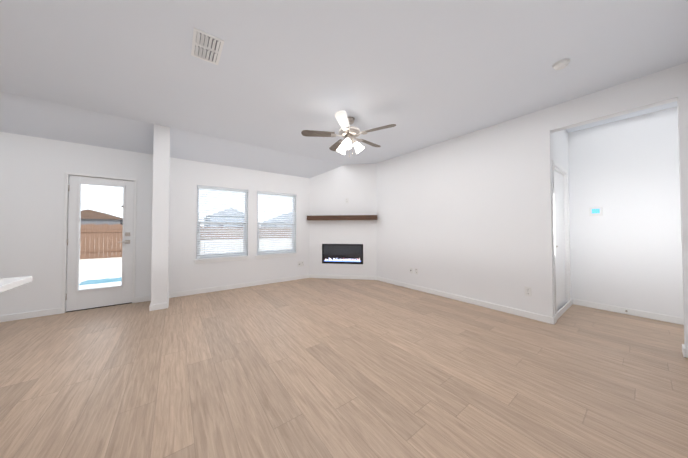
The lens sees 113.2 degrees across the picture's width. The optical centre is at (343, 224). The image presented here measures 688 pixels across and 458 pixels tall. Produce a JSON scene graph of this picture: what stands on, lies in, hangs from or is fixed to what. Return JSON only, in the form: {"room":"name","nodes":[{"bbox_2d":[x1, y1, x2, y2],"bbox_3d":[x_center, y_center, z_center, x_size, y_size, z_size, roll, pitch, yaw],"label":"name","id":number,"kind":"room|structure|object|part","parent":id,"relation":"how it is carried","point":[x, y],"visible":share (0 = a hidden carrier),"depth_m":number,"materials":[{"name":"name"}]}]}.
{"room":"living room","nodes":[
{"label":"living room","id":0,"kind":"room"},
{"bbox_2d":[0,132,309,315],"bbox_3d":[-2.115,-0.093,4.707,8.200,2.740,0.150,1,-1,-37],"label":"wall","id":1,"kind":"structure","parent":0,"point":[33,170],"depth_m":3.61,"materials":[{"name":"white paint"}]},
{"bbox_2d":[0,308,61,321],"bbox_3d":[-4.661,1.195,2.676,1.720,0.085,0.014,1,-1,-37],"label":"baseboard","id":2,"kind":"structure","parent":1,"relation":"attached to","point":[18,316],"depth_m":3.03,"materials":[{"name":"white"}]},
{"bbox_2d":[62,172,136,312],"bbox_3d":[-3.713,0.254,3.498,0.760,2.000,0.162,1,-1,-37],"label":"door frame","id":3,"kind":"structure","parent":1,"relation":"attached to","point":[65,245],"depth_m":3.25,"materials":[{"name":"white wood"}]},
{"bbox_2d":[66,175,133,311],"bbox_3d":[-3.680,0.264,3.453,0.692,1.954,0.102,1,-1,-37],"label":"patio door","id":4,"kind":"structure","parent":1,"relation":"in","point":[78,298],"depth_m":3.41,"materials":[{"name":"white paint"}]},
{"bbox_2d":[67,302,131,311],"bbox_3d":[-3.697,1.247,3.456,0.692,0.012,0.046,1,-1,-37],"label":"threshold","id":5,"kind":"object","parent":4,"relation":"attached to","point":[99,307],"depth_m":3.42,"materials":[{"name":"black metal"}]},
{"bbox_3d":[-3.687,0.175,3.451,0.505,1.605,0.012,1,-1,-37],"label":"lite frame","id":6,"kind":"part","parent":4,"relation":"part of","materials":[{"name":"white paint"}]},
{"bbox_3d":[-3.703,0.176,3.472,0.455,1.555,0.006,1,-1,-37],"label":"glass","id":7,"kind":"part","parent":4,"relation":"part of","materials":[{"name":"clear glass"}]},
{"bbox_3d":[-3.472,0.210,3.582,0.135,0.180,0.058,1,-1,-37],"label":"handle","id":8,"kind":"part","parent":4,"relation":"part of","materials":[{"name":"silver metal"}]},
{"bbox_2d":[196,188,246,257],"bbox_3d":[-2.411,-0.041,4.517,0.900,1.370,0.070,1,-1,-37],"label":"window","id":9,"kind":"structure","parent":1,"relation":"in","point":[218,223],"depth_m":4.39,"materials":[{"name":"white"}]},
{"bbox_2d":[196,185,247,258],"bbox_3d":[-2.369,-0.043,4.461,0.876,1.364,0.079,1,-1,-37],"label":"window blind","id":10,"kind":"object","parent":9,"relation":"attached to","point":[240,250],"visible":1,"depth_m":4.44,"materials":[{"name":"white plastic"}]},
{"bbox_2d":[194,256,249,263],"bbox_3d":[-2.366,0.678,4.443,0.960,0.079,0.100,1,-1,-37],"label":"window sill","id":11,"kind":"structure","parent":1,"relation":"attached to","point":[211,260],"depth_m":4.39,"materials":[{"name":"white"}]},
{"bbox_2d":[170,274,308,297],"bbox_3d":[-1.932,1.235,4.716,2.725,0.085,0.014,1,-1,-37],"label":"baseboard","id":12,"kind":"structure","parent":1,"relation":"attached to","point":[198,291],"depth_m":4.52,"materials":[{"name":"white"}]},
{"bbox_2d":[257,194,294,253],"bbox_3d":[-1.546,-0.029,5.163,0.900,1.370,0.070,1,-1,-37],"label":"window","id":13,"kind":"structure","parent":1,"relation":"in","point":[280,224],"depth_m":5.31,"materials":[{"name":"white"}]},
{"bbox_2d":[257,191,295,254],"bbox_3d":[-1.504,-0.031,5.108,0.876,1.364,0.079,1,-1,-37],"label":"window blind","id":14,"kind":"object","parent":13,"relation":"attached to","point":[280,245],"visible":0.88,"depth_m":5.09,"materials":[{"name":"white plastic"}]},
{"bbox_2d":[255,253,297,258],"bbox_3d":[-1.501,0.690,5.089,0.960,0.079,0.100,1,-1,-37],"label":"window sill","id":15,"kind":"structure","parent":1,"relation":"attached to","point":[275,255],"depth_m":5.03,"materials":[{"name":"white"}]},
{"bbox_2d":[151,124,169,304],"bbox_3d":[-2.918,-0.114,3.627,0.190,2.740,0.620,1,-1,-37],"label":"column","id":16,"kind":"structure","parent":0,"point":[160,220],"depth_m":3.38,"materials":[{"name":"white paint"}]},
{"bbox_2d":[166,293,169,307],"bbox_3d":[-2.821,1.214,3.645,0.018,0.085,0.604,1,-1,-37],"label":"baseboard","id":17,"kind":"structure","parent":16,"relation":"attached to","point":[167,304],"depth_m":3.46,"materials":[{"name":"white"}]},
{"bbox_2d":[309,163,376,275],"bbox_3d":[-0.033,-0.077,5.497,1.626,2.740,0.100,0,-1,8],"label":"wall","id":18,"kind":"structure","parent":0,"point":[331,191],"depth_m":5.44,"materials":[{"name":"white paint"}]},
{"bbox_2d":[307,215,376,220],"bbox_3d":[-0.052,-0.165,5.370,1.666,0.110,0.160,0,-1,8],"label":"mantel shelf","id":19,"kind":"object","parent":18,"relation":"attached to","point":[349,217],"visible":1,"depth_m":5.28,"materials":[{"name":"brown wood"}]},
{"bbox_2d":[322,244,362,263],"bbox_3d":[-0.026,0.699,5.535,0.992,0.472,0.233,0,-1,8],"label":"fireplace insert","id":20,"kind":"object","parent":18,"relation":"in","point":[342,253],"visible":0.92,"depth_m":5.44,"materials":[{"name":"black metal"}]},
{"bbox_2d":[309,274,375,279],"bbox_3d":[-0.041,1.249,5.415,1.626,0.085,0.014,0,-1,8],"label":"baseboard","id":21,"kind":"structure","parent":18,"relation":"attached to","point":[344,277],"depth_m":5.41,"materials":[{"name":"white"}]},
{"bbox_2d":[0,278,687,457],"bbox_3d":[-0.157,1.274,1.937,8.350,0.100,6.890,1,-1,-37],"label":"floor","id":22,"kind":"structure","parent":0,"point":[325,368],"depth_m":1.79,"materials":[{"name":"brown wood"}]},
{"bbox_2d":[0,276,31,292],"bbox_3d":[-1.462,0.727,0.046,0.983,0.920,2.352,1,-1,-37],"label":"countertop","id":23,"kind":"structure","parent":22,"relation":"on","point":[8,283],"depth_m":1.18,"materials":[{"name":"white stone"}]},
{"bbox_2d":[0,0,687,177],"bbox_3d":[-0.157,-1.390,1.989,8.350,0.493,6.890,1,-1,-37],"label":"ceiling","id":24,"kind":"structure","parent":0,"point":[266,91],"depth_m":2.19,"materials":[{"name":"white paint"}]},
{"bbox_2d":[191,27,223,64],"bbox_3d":[-1.173,-1.508,1.943,0.210,0.018,0.340,1,-1,-37],"label":"ceiling vent","id":25,"kind":"object","parent":24,"relation":"in","point":[207,47],"visible":1,"depth_m":1.92,"materials":[{"name":"white metal"}]},
{"bbox_2d":[301,110,395,156],"bbox_3d":[0.095,-1.214,3.240,1.256,0.554,1.274,1,-1,-37],"label":"fan","id":26,"kind":"object","parent":24,"relation":"hanging from","point":[348,133],"visible":1,"depth_m":3.13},
{"bbox_3d":[0.079,-1.327,3.212,0.511,0.330,0.520,1,-1,-37],"label":"motor","id":27,"kind":"part","parent":26,"relation":"part of","materials":[{"name":"silver metal"}]},
{"bbox_2d":[552,59,569,69],"bbox_3d":[2.034,-1.493,2.125,0.120,0.040,0.120,1,-1,-37],"label":"smoke detector","id":28,"kind":"object","parent":24,"relation":"attached to","point":[561,64],"visible":1,"depth_m":2.10,"materials":[{"name":"white plastic"}]},
{"bbox_2d":[376,62,687,348],"bbox_3d":[1.722,-0.103,4.152,0.120,2.740,5.336,1,-1,-37],"label":"wall","id":29,"kind":"structure","parent":0,"point":[469,215],"depth_m":3.36,"materials":[{"name":"white paint"}]},
{"bbox_2d":[376,276,555,324],"bbox_3d":[1.696,1.223,4.073,0.044,0.085,3.109,1,-1,-37],"label":"baseboard","id":30,"kind":"structure","parent":29,"relation":"attached to","point":[514,311],"depth_m":3.51,"materials":[{"name":"white"}]},
{"bbox_2d":[524,286,531,296],"bbox_3d":[2.463,0.890,3.036,0.010,0.120,0.075,1,-1,-37],"label":"electrical outlet plate","id":31,"kind":"object","parent":29,"relation":"attached to","point":[528,291],"visible":1,"depth_m":3.03,"materials":[{"name":"white plastic"}]},
{"bbox_2d":[552,129,571,298],"bbox_3d":[3.124,-0.119,3.338,1.150,2.740,0.120,1,-1,-37],"label":"wall","id":32,"kind":"structure","parent":0,"point":[560,149],"depth_m":3.39,"materials":[{"name":"white paint"}]},
{"bbox_2d":[552,160,570,313],"bbox_3d":[3.099,0.200,3.306,0.940,2.100,0.132,1,-1,-37],"label":"door frame","id":33,"kind":"structure","parent":32,"relation":"in","point":[567,235],"depth_m":3.49,"materials":[{"name":"white wood"}]},
{"bbox_2d":[555,171,565,310],"bbox_3d":[3.103,0.236,3.300,0.774,2.007,0.035,1,-1,-37],"label":"hall door","id":34,"kind":"structure","parent":33,"relation":"attached to","point":[560,239],"depth_m":3.33,"materials":[{"name":"white paint"}]},
{"bbox_2d":[555,299,574,321],"bbox_3d":[3.117,1.206,3.213,1.200,0.085,0.029,1,-1,-37],"label":"baseboard","id":35,"kind":"structure","parent":32,"relation":"attached to","point":[569,303],"depth_m":3.23,"materials":[{"name":"white"}]},
{"bbox_2d":[568,106,683,317],"bbox_3d":[3.159,-0.100,4.351,0.120,2.740,6.740,1,-1,-37],"label":"wall","id":36,"kind":"structure","parent":0,"point":[626,246],"depth_m":3.16,"materials":[{"name":"white paint"}]},
{"bbox_2d":[589,207,601,215],"bbox_3d":[3.779,-0.198,3.405,0.026,0.130,0.130,1,-1,-37],"label":"thermostat","id":37,"kind":"object","parent":36,"relation":"attached to","point":[595,211],"visible":0.96,"depth_m":3.40,"materials":[{"name":"white plastic"}]},
{"bbox_2d":[575,299,683,324],"bbox_3d":[4.308,1.195,2.674,0.018,0.085,2.320,1,-1,-37],"label":"baseboard","id":38,"kind":"structure","parent":36,"relation":"attached to","point":[672,319],"depth_m":3.11,"materials":[{"name":"white"}]},
{"label":"outside","id":39,"kind":"structure","parent":0,"visible":0},
{"bbox_2d":[79,237,291,277],"bbox_3d":[-16.727,2.351,46.911,110.000,0.200,85.010,1,-1,-37],"label":"ground","id":40,"kind":"structure","parent":39,"point":[100,264],"depth_m":8.85,"materials":[{"name":"beige snow"}]},
{"bbox_2d":[79,205,291,288],"bbox_3d":[-7.911,-1.094,38.211,62.421,6.350,60.410,1,-1,-37],"label":"yard","id":41,"kind":"structure","parent":40,"relation":"on","point":[101,234],"depth_m":10.68,"materials":[{"name":"brown wood"}]}
]}

